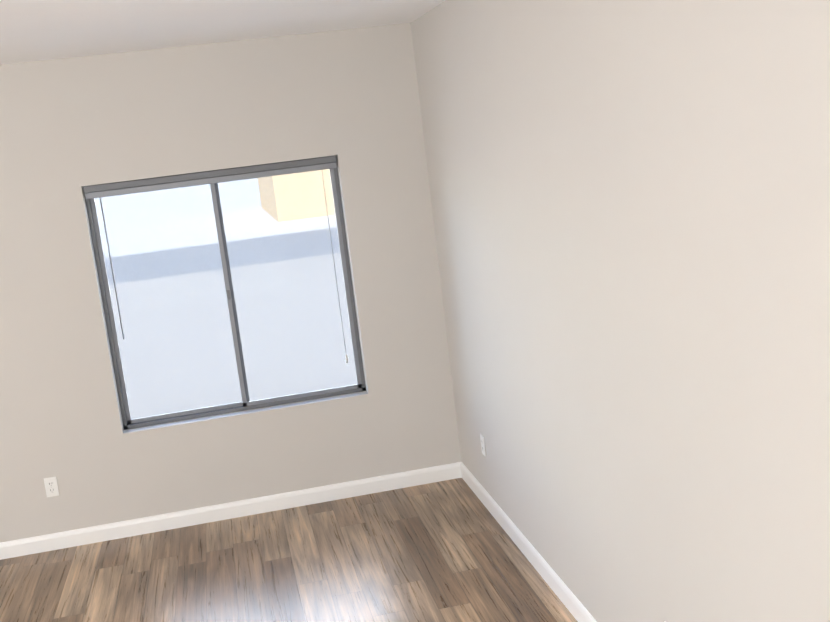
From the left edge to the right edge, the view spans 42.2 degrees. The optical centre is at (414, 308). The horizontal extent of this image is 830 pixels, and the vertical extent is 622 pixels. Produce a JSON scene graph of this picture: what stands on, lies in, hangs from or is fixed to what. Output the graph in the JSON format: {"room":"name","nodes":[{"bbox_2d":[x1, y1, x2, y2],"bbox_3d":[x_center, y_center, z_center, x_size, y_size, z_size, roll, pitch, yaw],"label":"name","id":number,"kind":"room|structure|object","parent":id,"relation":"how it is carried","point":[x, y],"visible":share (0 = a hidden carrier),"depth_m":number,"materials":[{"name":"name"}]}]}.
{"room":"empty room","nodes":[
{"label":"empty room","id":0,"kind":"room"},
{"bbox_2d":[0,0,444,64],"bbox_3d":[-2.251,-0.763,2.050,6.345,0.120,7.910,-8,9,-10],"label":"ceiling","id":1,"kind":"structure","parent":0,"point":[35,30],"depth_m":5.10,"materials":[{"name":"white paint"}]},
{"bbox_2d":[0,23,461,542],"bbox_3d":[-2.821,0.119,6.055,6.045,2.770,0.150,-8,9,-10],"label":"wall","id":2,"kind":"structure","parent":0,"point":[70,128],"depth_m":6.24,"materials":[{"name":"beige paint"}]},
{"bbox_2d":[44,477,58,496],"bbox_3d":[-2.107,1.033,6.242,0.070,0.115,0.009,-8,9,-10],"label":"electrical outlet","id":3,"kind":"object","parent":2,"relation":"attached to","point":[51,486],"visible":1,"depth_m":6.24,"materials":[{"name":"white plastic"}]},
{"bbox_2d":[83,155,365,429],"bbox_3d":[-1.095,-0.097,6.371,1.458,1.443,0.125,-8,9,-10],"label":"sliding window","id":4,"kind":"structure","parent":2,"relation":"in","point":[227,290],"depth_m":6.39,"materials":[{"name":"clear glass"}]},
{"bbox_2d":[0,462,461,559],"bbox_3d":[-1.294,1.238,6.428,3.267,0.097,0.014,-8,9,-10],"label":"baseboard","id":5,"kind":"structure","parent":2,"relation":"attached to","point":[147,525],"depth_m":6.45,"materials":[{"name":"white wood"}]},
{"bbox_2d":[0,478,577,621],"bbox_3d":[-1.911,2.058,2.515,6.345,0.100,7.910,-8,9,-10],"label":"floor","id":6,"kind":"structure","parent":0,"point":[446,551],"depth_m":5.59,"materials":[{"name":"brown wood"}]},
{"bbox_2d":[411,0,829,621],"bbox_3d":[0.938,0.202,2.812,0.150,2.770,7.910,-8,9,-10],"label":"wall","id":7,"kind":"structure","parent":0,"point":[631,206],"depth_m":3.41,"materials":[{"name":"beige paint"}]},
{"bbox_2d":[480,434,485,456],"bbox_3d":[0.378,0.761,6.015,0.009,0.115,0.070,-8,9,-10],"label":"electrical outlet","id":8,"kind":"object","parent":7,"relation":"attached to","point":[482,444],"visible":0.98,"depth_m":6.00,"materials":[{"name":"white plastic"}]},
{"bbox_2d":[460,463,596,621],"bbox_3d":[1.017,1.524,3.008,0.014,0.097,7.596,-8,9,-10],"label":"baseboard","id":9,"kind":"structure","parent":7,"relation":"attached to","point":[572,603],"depth_m":5.28,"materials":[{"name":"white wood"}]}
]}

